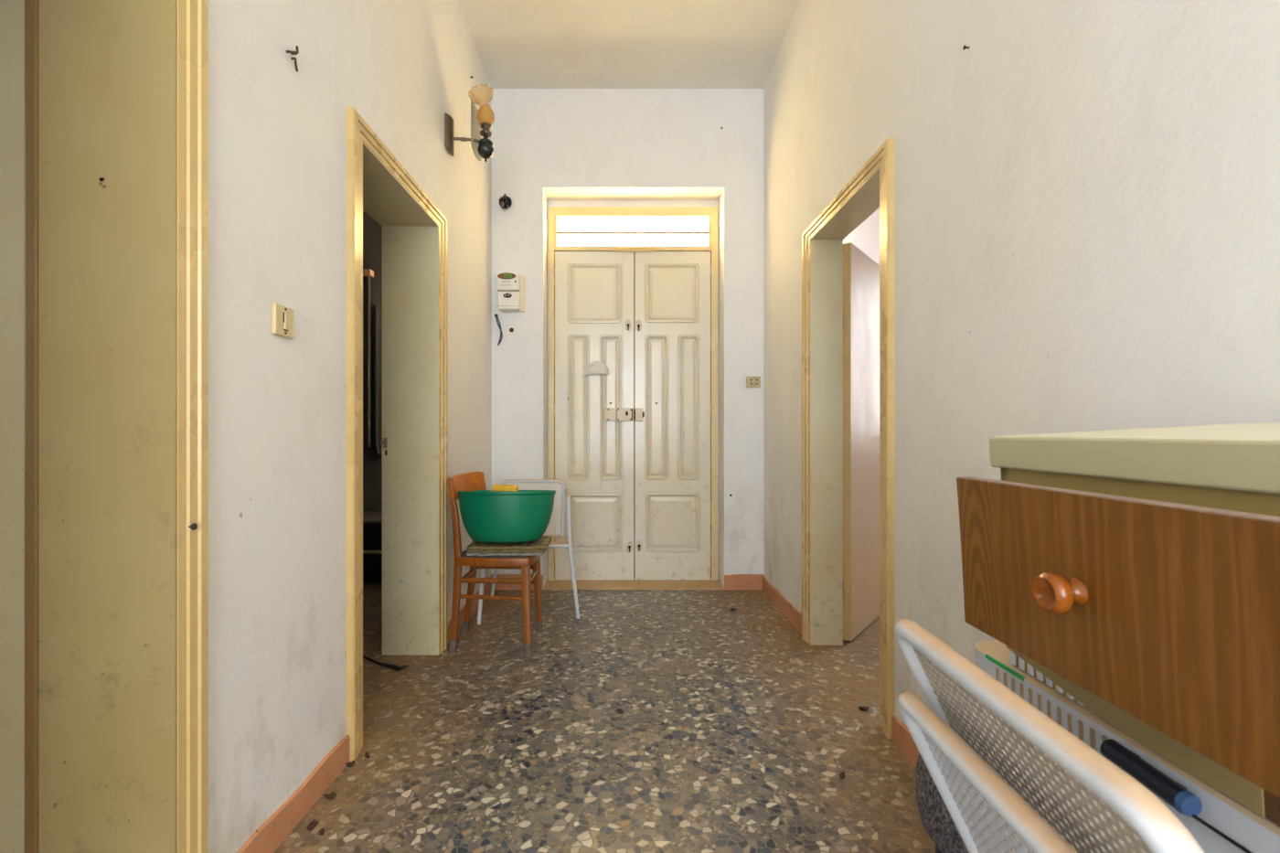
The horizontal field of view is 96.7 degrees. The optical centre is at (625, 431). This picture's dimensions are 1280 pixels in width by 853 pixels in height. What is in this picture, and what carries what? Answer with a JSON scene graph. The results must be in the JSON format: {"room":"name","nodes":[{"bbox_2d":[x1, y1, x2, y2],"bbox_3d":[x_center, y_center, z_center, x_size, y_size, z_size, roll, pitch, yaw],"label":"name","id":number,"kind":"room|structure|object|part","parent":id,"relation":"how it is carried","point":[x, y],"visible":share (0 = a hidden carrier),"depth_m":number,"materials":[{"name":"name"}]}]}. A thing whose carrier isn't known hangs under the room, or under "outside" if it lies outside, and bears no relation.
{"room":"entrance hallway","nodes":[
{"label":"entrance hallway","id":0,"kind":"room"},
{"bbox_2d":[208,0,491,852],"bbox_3d":[-1.042,-0.630,0.825,0.261,3.420,6.850,0,0,0],"label":"wall","id":1,"kind":"structure","parent":0,"point":[277,133],"depth_m":1.59,"materials":[{"name":"paint"}]},
{"bbox_2d":[0,0,24,852],"bbox_3d":[-1.620,0.046,1.161,0.800,2.052,0.103,0,0,0],"label":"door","id":2,"kind":"structure","parent":1,"relation":"in","point":[12,12],"depth_m":1.17,"materials":[{"name":"beige paint"}]},
{"bbox_2d":[24,0,38,852],"bbox_3d":[-1.196,0.010,1.167,0.039,2.140,0.065,0,0,0],"label":"door frame","id":3,"kind":"structure","parent":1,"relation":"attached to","point":[31,6],"depth_m":1.14,"materials":[{"name":"brown wood"}]},
{"bbox_2d":[38,0,208,852],"bbox_3d":[-1.032,0.009,0.718,0.287,2.143,0.995,0,0,0],"label":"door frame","id":4,"kind":"structure","parent":1,"relation":"attached to","point":[108,69],"depth_m":1.14,"materials":[{"name":"paint"}]},
{"bbox_2d":[188,522,197,530],"bbox_3d":[-0.894,0.196,1.170,0.019,0.014,0.013,0,0,0],"label":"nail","id":5,"kind":"object","parent":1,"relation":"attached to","point":[194,526],"visible":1,"depth_m":1.17,"materials":[{"name":"metal"}]},
{"bbox_2d":[271,302,294,338],"bbox_3d":[-0.904,-0.292,1.505,0.016,0.080,0.084,0,0,0],"label":"light switch","id":6,"kind":"object","parent":1,"relation":"attached to","point":[282,317],"visible":1,"depth_m":1.50,"materials":[{"name":"beige plastic"}]},
{"bbox_2d":[286,45,298,71],"bbox_3d":[-0.905,-1.022,1.539,0.019,0.066,0.052,0,0,0],"label":"wire hook","id":7,"kind":"object","parent":1,"relation":"attached to","point":[296,52],"visible":1,"depth_m":1.55,"materials":[{"name":"metal"}]},
{"bbox_2d":[236,734,349,852],"bbox_3d":[-0.907,1.032,1.538,0.010,0.096,0.645,0,0,0],"label":"baseboard","id":8,"kind":"structure","parent":1,"relation":"attached to","point":[271,834],"depth_m":1.57,"materials":[{"name":"paint"}]},
{"bbox_2d":[346,106,447,761],"bbox_3d":[-1.033,0.009,2.353,0.290,2.143,0.985,0,0,0],"label":"door frame","id":9,"kind":"structure","parent":1,"relation":"attached to","point":[410,442],"depth_m":2.75,"materials":[{"name":"paint"}]},
{"bbox_3d":[-1.164,0.055,2.746,0.028,0.050,0.008,0,0,0],"label":"strike plate","id":10,"kind":"part","parent":9,"relation":"part of","materials":[{"name":"metal"}]},
{"bbox_2d":[444,84,494,161],"bbox_3d":[-0.808,-1.590,2.933,0.240,0.384,0.184,0,0,-43],"label":"wall lamp","id":11,"kind":"object","parent":1,"relation":"attached to","point":[481,95],"visible":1,"depth_m":2.92,"materials":[{"name":"metal"}]},
{"bbox_3d":[-0.897,-1.514,2.915,0.030,0.192,0.094,0,0,0],"label":"wall plate","id":12,"kind":"part","parent":11,"relation":"part of","materials":[{"name":"metal"}]},
{"bbox_3d":[-0.805,-1.500,2.926,0.167,0.021,0.028,0,0,-12],"label":"arm","id":13,"kind":"part","parent":11,"relation":"part of","materials":[{"name":"metal"}]},
{"bbox_3d":[-0.782,-1.567,2.985,0.005,0.255,0.188,0,0,0],"label":"reflector plate","id":14,"kind":"part","parent":11,"relation":"part of","materials":[{"name":"metal"}]},
{"bbox_3d":[-0.724,-1.633,2.950,0.090,0.098,0.090,0,0,0],"label":"glass globe","id":15,"kind":"part","parent":11,"relation":"part of","materials":[{"name":"orange glass"}]},
{"bbox_3d":[-0.724,-1.565,2.950,0.059,0.054,0.059,0,0,-22],"label":"burner","id":16,"kind":"part","parent":11,"relation":"part of","materials":[{"name":"metal"}]},
{"bbox_2d":[447,575,492,644],"bbox_3d":[-0.907,1.027,3.364,0.010,0.106,1.038,0,0,0],"label":"baseboard","id":17,"kind":"structure","parent":1,"relation":"attached to","point":[487,587],"depth_m":3.33,"materials":[{"name":"paint"}]},
{"bbox_2d":[362,211,382,511],"bbox_3d":[-2.287,-0.420,4.660,2.226,3.000,0.080,0,0,0],"label":"wall","id":18,"kind":"structure","parent":0,"point":[372,230],"depth_m":4.62,"materials":[{"name":"paint"}]},
{"bbox_2d":[362,276,371,447],"bbox_3d":[-2.305,-0.560,4.595,0.490,1.380,0.050,0,0,0],"label":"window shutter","id":19,"kind":"object","parent":18,"relation":"attached to","point":[367,280],"visible":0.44,"depth_m":4.57,"materials":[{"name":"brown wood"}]},
{"bbox_2d":[362,268,373,277],"bbox_3d":[-2.085,-1.275,4.585,0.090,0.050,0.070,0,0,0],"label":"guide","id":20,"kind":"object","parent":18,"relation":"attached to","point":[369,272],"visible":0.67,"depth_m":4.55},
{"bbox_2d":[373,305,382,458],"bbox_3d":[-1.998,-0.402,4.607,0.072,1.236,0.028,0,0,0],"label":"strap","id":21,"kind":"object","parent":18,"relation":"attached to","point":[378,453],"visible":0.91,"depth_m":4.60,"materials":[{"name":"black plastic"}]},
{"bbox_2d":[273,582,935,852],"bbox_3d":[0.000,1.110,1.300,8.400,0.060,8.200,0,0,0],"label":"floor","id":22,"kind":"structure","parent":0,"point":[515,782],"depth_m":1.97,"materials":[{"name":"stone"}]},
{"bbox_2d":[306,820,319,830],"bbox_3d":[-0.853,1.073,1.550,0.021,0.013,0.034,0,0,16],"label":"dead leaf","id":23,"kind":"object","parent":22,"relation":"on","point":[313,824],"visible":1,"depth_m":1.55,"materials":[{"name":"brown plant"}]},
{"bbox_2d":[318,828,324,835],"bbox_3d":[-0.816,1.073,1.527,0.014,0.012,0.021,0,0,-26],"label":"dead leaf","id":24,"kind":"object","parent":22,"relation":"on","point":[322,830],"visible":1,"depth_m":1.52,"materials":[{"name":"brown plant"}]},
{"bbox_2d":[323,791,336,799],"bbox_3d":[-0.869,1.073,1.676,0.042,0.013,0.026,0,0,41],"label":"dead leaf","id":25,"kind":"object","parent":22,"relation":"on","point":[332,795],"visible":1,"depth_m":1.67,"materials":[{"name":"brown plant"}]},
{"bbox_2d":[345,760,354,767],"bbox_3d":[-0.885,1.073,1.835,0.028,0.012,0.019,0,0,-43],"label":"dead leaf","id":26,"kind":"object","parent":22,"relation":"on","point":[348,764],"visible":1,"depth_m":1.83,"materials":[{"name":"brown plant"}]},
{"bbox_2d":[362,511,382,582],"bbox_3d":[-2.100,0.860,4.308,1.600,0.440,0.545,0,0,0],"label":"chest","id":27,"kind":"object","parent":22,"relation":"on","point":[372,520],"visible":0.04,"depth_m":4.05,"materials":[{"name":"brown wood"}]},
{"bbox_2d":[362,655,408,671],"bbox_3d":[-1.151,1.071,2.649,0.359,0.018,0.053,0,0,27],"label":"strap","id":28,"kind":"object","parent":22,"relation":"on","point":[395,666],"visible":0.85,"depth_m":2.60,"materials":[{"name":"plastic"}]},
{"bbox_3d":[-1.202,1.073,2.680,0.242,0.012,0.016,0,0,34],"label":"cord","id":29,"kind":"part","parent":28,"relation":"part of","materials":[{"name":"black plastic"}]},
{"bbox_2d":[447,471,542,656],"bbox_3d":[-0.662,0.647,2.913,0.442,0.865,0.358,0,0,0],"label":"wooden chair","id":30,"kind":"object","parent":22,"relation":"on","point":[473,481],"visible":0.76,"depth_m":2.77,"materials":[{"name":"brown wood"}]},
{"bbox_3d":[-0.832,0.652,2.781,0.061,0.855,0.054,0,0,0],"label":"leg","id":31,"kind":"part","parent":30,"relation":"part of","materials":[{"name":"brown wood"}]},
{"bbox_3d":[-0.827,0.276,2.918,0.077,0.123,0.355,0,0,12],"label":"backrest","id":32,"kind":"part","parent":30,"relation":"part of","materials":[{"name":"brown wood"}]},
{"bbox_3d":[-0.835,0.652,3.068,0.093,0.855,0.040,0,0,0],"label":"leg","id":33,"kind":"part","parent":30,"relation":"part of","materials":[{"name":"brown wood"}]},
{"bbox_3d":[-0.638,0.610,2.915,0.370,0.008,0.333,0,0,0],"label":"seat panel","id":34,"kind":"part","parent":30,"relation":"part of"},
{"bbox_3d":[-0.638,0.632,2.915,0.394,0.040,0.354,0,0,0],"label":"seat","id":35,"kind":"part","parent":30,"relation":"part of","materials":[{"name":"brown wood"}]},
{"bbox_2d":[466,545,548,555],"bbox_3d":[-0.590,0.598,2.906,0.376,0.016,0.294,0,0,0],"label":"newspaper","id":36,"kind":"object","parent":30,"relation":"on","point":[467,553],"visible":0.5,"depth_m":2.77,"materials":[{"name":"grey paper"}]},
{"bbox_2d":[467,540,551,553],"bbox_3d":[-0.585,0.583,2.917,0.376,0.015,0.294,0,0,0],"label":"newspaper","id":37,"kind":"object","parent":36,"relation":"on","point":[472,549],"visible":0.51,"depth_m":2.78,"materials":[{"name":"grey paper"}]},
{"bbox_2d":[466,535,552,549],"bbox_3d":[-0.586,0.569,2.917,0.392,0.016,0.273,0,0,0],"label":"newspaper","id":38,"kind":"object","parent":37,"relation":"on","point":[542,542],"visible":0.69,"depth_m":2.82,"materials":[{"name":"beige paper"}]},
{"bbox_2d":[458,490,555,543],"bbox_3d":[-0.606,0.425,2.915,0.500,0.274,0.359,0,0,0],"label":"basin","id":39,"kind":"object","parent":38,"relation":"on","point":[520,516],"visible":0.99,"depth_m":2.77,"materials":[{"name":"green plastic"}]},
{"bbox_3d":[-0.606,0.347,2.920,0.416,0.083,0.295,0,0,0],"label":"rag","id":40,"kind":"object","parent":39,"relation":"in","visible":0},
{"bbox_2d":[491,484,518,491],"bbox_3d":[-0.615,0.291,2.910,0.132,0.041,0.069,0,0,-10],"label":"sponge","id":41,"kind":"object","parent":40,"relation":"on","point":[496,487],"visible":0.91,"depth_m":2.88,"materials":[{"name":"yellow"}]},
{"bbox_3d":[-0.483,0.858,2.765,0.050,0.445,0.059,0,0,0],"label":"leg","id":42,"kind":"part","parent":30,"relation":"part of","materials":[{"name":"brown wood"}]},
{"bbox_3d":[-0.477,0.858,3.056,0.050,0.445,0.052,0,0,0],"label":"leg","id":43,"kind":"part","parent":30,"relation":"part of","materials":[{"name":"brown wood"}]},
{"bbox_2d":[476,479,580,624],"bbox_3d":[-0.575,0.697,3.468,0.581,0.772,0.514,0,0,-7],"label":"chair","id":44,"kind":"object","parent":22,"relation":"on","point":[569,545],"visible":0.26,"depth_m":3.61,"materials":[{"name":"white metal"}]},
{"bbox_3d":[-0.810,0.721,3.427,0.047,0.720,0.496,0,0,0],"label":"arm and leg","id":45,"kind":"part","parent":44,"relation":"part of","materials":[{"name":"white metal"}]},
{"bbox_3d":[-0.826,0.873,3.632,0.119,0.420,0.023,0,0,42],"label":"leg","id":46,"kind":"part","parent":44,"relation":"part of","materials":[{"name":"white metal"}]},
{"bbox_3d":[-0.604,0.490,3.645,0.435,0.357,0.113,0,0,0],"label":"frame","id":47,"kind":"part","parent":44,"relation":"part of","materials":[{"name":"white metal"}]},
{"bbox_3d":[-0.605,0.493,3.644,0.399,0.333,0.088,0,0,0],"label":"backrest","id":48,"kind":"part","parent":44,"relation":"part of","materials":[{"name":"white"}]},
{"bbox_3d":[-0.559,0.659,3.420,0.500,0.035,0.382,0,0,0],"label":"seat frame","id":49,"kind":"part","parent":44,"relation":"part of","materials":[{"name":"white metal"}]},
{"bbox_3d":[-0.559,0.656,3.422,0.474,0.012,0.355,0,0,0],"label":"seat","id":50,"kind":"part","parent":44,"relation":"part of","materials":[{"name":"white wicker"}]},
{"bbox_3d":[-0.352,0.721,3.460,0.081,0.720,0.434,0,0,-16],"label":"arm and leg","id":51,"kind":"part","parent":44,"relation":"part of","materials":[{"name":"white metal"}]},
{"bbox_2d":[290,590,916,852],"bbox_3d":[0.018,1.077,2.538,1.841,0.005,2.646,0,0,0],"label":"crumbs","id":52,"kind":"object","parent":22,"relation":"on","point":[375,766],"visible":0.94,"depth_m":2.07,"materials":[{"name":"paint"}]},
{"bbox_2d":[617,708,623,714],"bbox_3d":[-0.021,1.073,2.181,0.028,0.012,0.019,0,0,20],"label":"dead leaf","id":53,"kind":"object","parent":22,"relation":"on","point":[619,710],"visible":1,"depth_m":2.18,"materials":[{"name":"brown plant"}]},
{"bbox_2d":[543,579,724,589],"bbox_3d":[0.056,1.074,3.991,1.236,0.012,0.237,0,0,0],"label":"threshold","id":54,"kind":"object","parent":22,"relation":"on","point":[557,584],"visible":1,"depth_m":3.97,"materials":[{"name":"stone"}]},
{"bbox_2d":[839,771,844,778],"bbox_3d":[0.679,1.073,1.776,0.023,0.012,0.019,0,0,-14],"label":"dead leaf","id":55,"kind":"object","parent":22,"relation":"on","point":[842,774],"visible":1,"depth_m":1.77,"materials":[{"name":"brown plant"}]},
{"bbox_2d":[858,706,869,710],"bbox_3d":[0.925,1.073,2.208,0.041,0.012,0.026,0,0,-12],"label":"dead leaf","id":56,"kind":"object","parent":22,"relation":"on","point":[859,708],"visible":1,"depth_m":2.20,"materials":[{"name":"brown plant"}]},
{"bbox_2d":[915,753,969,852],"bbox_3d":[0.752,0.860,1.100,0.340,0.440,0.340,0,0,0],"label":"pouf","id":57,"kind":"object","parent":22,"relation":"on","point":[935,817],"visible":0.19,"depth_m":1.08,"materials":[{"name":"grey fabric"}]},
{"bbox_2d":[897,692,1077,852],"bbox_3d":[0.621,0.712,0.556,0.537,0.739,0.432,0,0,2],"label":"basket","id":58,"kind":"object","parent":22,"relation":"on","point":[988,815],"visible":1,"depth_m":0.64,"materials":[{"name":"white plastic"}]},
{"bbox_3d":[0.440,0.513,0.564,0.140,0.296,0.382,0,0,2],"label":"backrest","id":59,"kind":"part","parent":58,"relation":"part of","materials":[{"name":"white plastic"}]},
{"bbox_2d":[894,618,1205,852],"bbox_3d":[0.621,0.664,0.566,0.537,0.833,0.475,0,0,2],"label":"basket","id":60,"kind":"object","parent":22,"relation":"on","point":[952,686],"visible":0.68,"depth_m":0.52,"materials":[{"name":"white plastic"}]},
{"bbox_3d":[0.440,0.419,0.574,0.140,0.296,0.382,0,0,2],"label":"backrest","id":61,"kind":"part","parent":60,"relation":"part of","materials":[{"name":"white plastic"}]},
{"bbox_2d":[974,640,1279,852],"bbox_3d":[0.698,0.427,0.639,0.378,0.230,0.508,0,0,0],"label":"plastic container","id":62,"kind":"object","parent":60,"relation":"on","point":[1219,823],"visible":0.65,"depth_m":0.56,"materials":[{"name":"white plastic"}]},
{"bbox_3d":[0.522,0.343,0.569,0.026,0.028,0.084,-3,0,0],"label":"handle","id":63,"kind":"part","parent":62,"relation":"part of","materials":[{"name":"black plastic"}]},
{"bbox_3d":[0.529,0.358,0.471,0.010,0.016,0.113,0,0,-6],"label":"cord","id":64,"kind":"part","parent":62,"relation":"part of","materials":[{"name":"black plastic"}]},
{"bbox_2d":[491,88,763,586],"bbox_3d":[0.017,-0.640,4.066,1.897,3.440,0.367,0,0,0],"label":"wall","id":65,"kind":"structure","parent":0,"point":[553,147],"depth_m":3.88,"materials":[{"name":"paint"}]},
{"bbox_2d":[494,313,502,345],"bbox_3d":[-0.863,-0.694,3.870,0.060,0.218,0.027,0,0,0],"label":"cable","id":66,"kind":"object","parent":65,"relation":"attached to","point":[496,314],"visible":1,"depth_m":3.86,"materials":[{"name":"black plastic"}]},
{"bbox_2d":[499,192,511,211],"bbox_3d":[-0.816,-1.553,3.854,0.089,0.115,0.060,0,0,0],"label":"junction box","id":67,"kind":"object","parent":65,"relation":"attached to","point":[505,201],"visible":1,"depth_m":3.85,"materials":[{"name":"black plastic"}]},
{"bbox_2d":[497,272,524,312],"bbox_3d":[-0.772,-0.937,3.837,0.176,0.248,0.092,0,0,0],"label":"meter","id":68,"kind":"object","parent":65,"relation":"attached to","point":[510,286],"visible":1,"depth_m":3.81,"materials":[{"name":"white plastic"}]},
{"bbox_2d":[491,573,543,589],"bbox_3d":[-0.737,1.025,3.878,0.350,0.110,0.010,0,0,0],"label":"baseboard","id":69,"kind":"structure","parent":65,"relation":"attached to","point":[498,586],"depth_m":3.87,"materials":[{"name":"paint"}]},
{"bbox_2d":[548,206,717,580],"bbox_3d":[0.056,-0.266,4.108,1.216,2.691,0.104,0,0,0],"label":"door","id":70,"kind":"structure","parent":65,"relation":"in","point":[633,290],"depth_m":4.09,"materials":[{"name":"paint"}]},
{"bbox_3d":[-0.335,-0.173,4.091,0.158,1.049,0.017,0,0,0],"label":"panel","id":71,"kind":"part","parent":70,"relation":"part of","materials":[{"name":"paint"}]},
{"bbox_3d":[-0.220,-0.993,4.091,0.388,0.434,0.017,0,0,0],"label":"panel","id":72,"kind":"part","parent":70,"relation":"part of","materials":[{"name":"paint"}]},
{"bbox_3d":[-0.219,0.656,4.091,0.390,0.424,0.017,0,0,0],"label":"panel","id":73,"kind":"part","parent":70,"relation":"part of","materials":[{"name":"paint"}]},
{"bbox_2d":[581,360,608,375],"bbox_3d":[-0.213,-0.451,4.054,0.195,0.115,0.055,0,0,0],"label":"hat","id":74,"kind":"object","parent":70,"relation":"attached to","point":[597,367],"visible":1,"depth_m":4.04,"materials":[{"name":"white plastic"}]},
{"bbox_3d":[-0.197,-0.460,4.054,0.164,0.098,0.055,0,0,0],"label":"crown","id":75,"kind":"part","parent":74,"relation":"part of","materials":[{"name":"plastic"}]},
{"bbox_3d":[-0.104,-0.173,4.091,0.160,1.049,0.017,0,0,0],"label":"panel","id":76,"kind":"part","parent":70,"relation":"part of","materials":[{"name":"paint"}]},
{"bbox_3d":[0.054,-1.438,4.111,1.108,0.227,0.006,0,0,0],"label":"transom pane","id":77,"kind":"part","parent":70,"relation":"part of","materials":[{"name":"white glass"}]},
{"bbox_3d":[0.226,-0.174,4.091,0.171,1.046,0.017,0,0,0],"label":"panel","id":78,"kind":"part","parent":70,"relation":"part of","materials":[{"name":"paint"}]},
{"bbox_3d":[0.335,-0.995,4.091,0.393,0.431,0.017,0,0,0],"label":"panel","id":79,"kind":"part","parent":70,"relation":"part of","materials":[{"name":"paint"}]},
{"bbox_3d":[0.342,0.653,4.091,0.394,0.431,0.017,0,0,0],"label":"panel","id":80,"kind":"part","parent":70,"relation":"part of","materials":[{"name":"paint"}]},
{"bbox_3d":[0.454,-0.174,4.091,0.158,1.046,0.017,0,0,0],"label":"panel","id":81,"kind":"part","parent":70,"relation":"part of","materials":[{"name":"paint"}]},
{"bbox_2d":[724,574,764,589],"bbox_3d":[0.809,1.026,3.878,0.271,0.108,0.010,0,0,0],"label":"baseboard","id":82,"kind":"structure","parent":65,"relation":"attached to","point":[731,581],"depth_m":3.87,"materials":[{"name":"paint"}]},
{"bbox_2d":[746,376,760,387],"bbox_3d":[0.873,-0.338,3.875,0.096,0.076,0.016,0,0,0],"label":"wall socket","id":83,"kind":"object","parent":65,"relation":"attached to","point":[751,381],"visible":1,"depth_m":3.87,"materials":[{"name":"beige plastic"}]},
{"bbox_2d":[457,0,799,88],"bbox_3d":[0.000,-2.380,0.617,2.000,0.080,6.633,0,0,0],"label":"ceiling","id":84,"kind":"structure","parent":0,"point":[519,44],"depth_m":3.41,"materials":[{"name":"paint"}]},
{"bbox_2d":[842,207,879,265],"bbox_3d":[2.348,-0.520,5.040,2.504,3.200,0.080,0,0,0],"label":"wall","id":85,"kind":"structure","parent":0,"point":[865,237],"depth_m":5.00,"materials":[{"name":"paint"}]},
{"bbox_2d":[763,0,1279,726],"bbox_3d":[1.020,-0.630,0.825,0.150,3.420,6.850,0,0,0],"label":"wall","id":86,"kind":"structure","parent":0,"point":[1087,192],"depth_m":1.36,"materials":[{"name":"paint"}]},
{"bbox_2d":[762,575,801,634],"bbox_3d":[0.940,1.028,3.428,0.010,0.104,0.910,0,0,0],"label":"baseboard","id":87,"kind":"structure","parent":86,"relation":"attached to","point":[794,616],"depth_m":3.35,"materials":[{"name":"paint"}]},
{"bbox_2d":[801,137,894,739],"bbox_3d":[1.010,0.024,2.485,0.178,2.113,0.977,0,0,0],"label":"door frame","id":88,"kind":"structure","parent":86,"relation":"attached to","point":[826,244],"depth_m":2.87,"materials":[{"name":"paint"}]},
{"bbox_2d":[842,242,879,640],"bbox_3d":[1.389,0.052,3.184,0.107,2.035,0.775,0,0,39],"label":"door","id":89,"kind":"structure","parent":86,"relation":"in","point":[860,272],"depth_m":3.01,"materials":[{"name":"white wood"}]},
{"bbox_2d":[891,714,919,767],"bbox_3d":[0.940,1.032,-0.302,0.010,0.096,4.596,0,0,0],"label":"baseboard","id":90,"kind":"structure","parent":86,"relation":"attached to","point":[901,735],"depth_m":1.91,"materials":[{"name":"paint"}]},
{"bbox_2d":[956,422,1279,825],"bbox_3d":[0.663,0.158,0.584,0.466,0.340,0.463,0,0,0],"label":"base cabinet","id":91,"kind":"object","parent":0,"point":[1134,574],"visible":1,"depth_m":0.53,"materials":[{"name":"beige laminate"}]},
{"bbox_3d":[0.449,0.166,0.585,0.038,0.043,0.043,-3,0,0],"label":"knob","id":92,"kind":"part","parent":91,"relation":"part of","materials":[{"name":"brown wood"}]},
{"bbox_3d":[0.543,0.290,0.645,0.007,0.074,0.324,-3,0,0],"label":"rail","id":93,"kind":"part","parent":91,"relation":"part of","materials":[{"name":"beige wood"}]}
]}

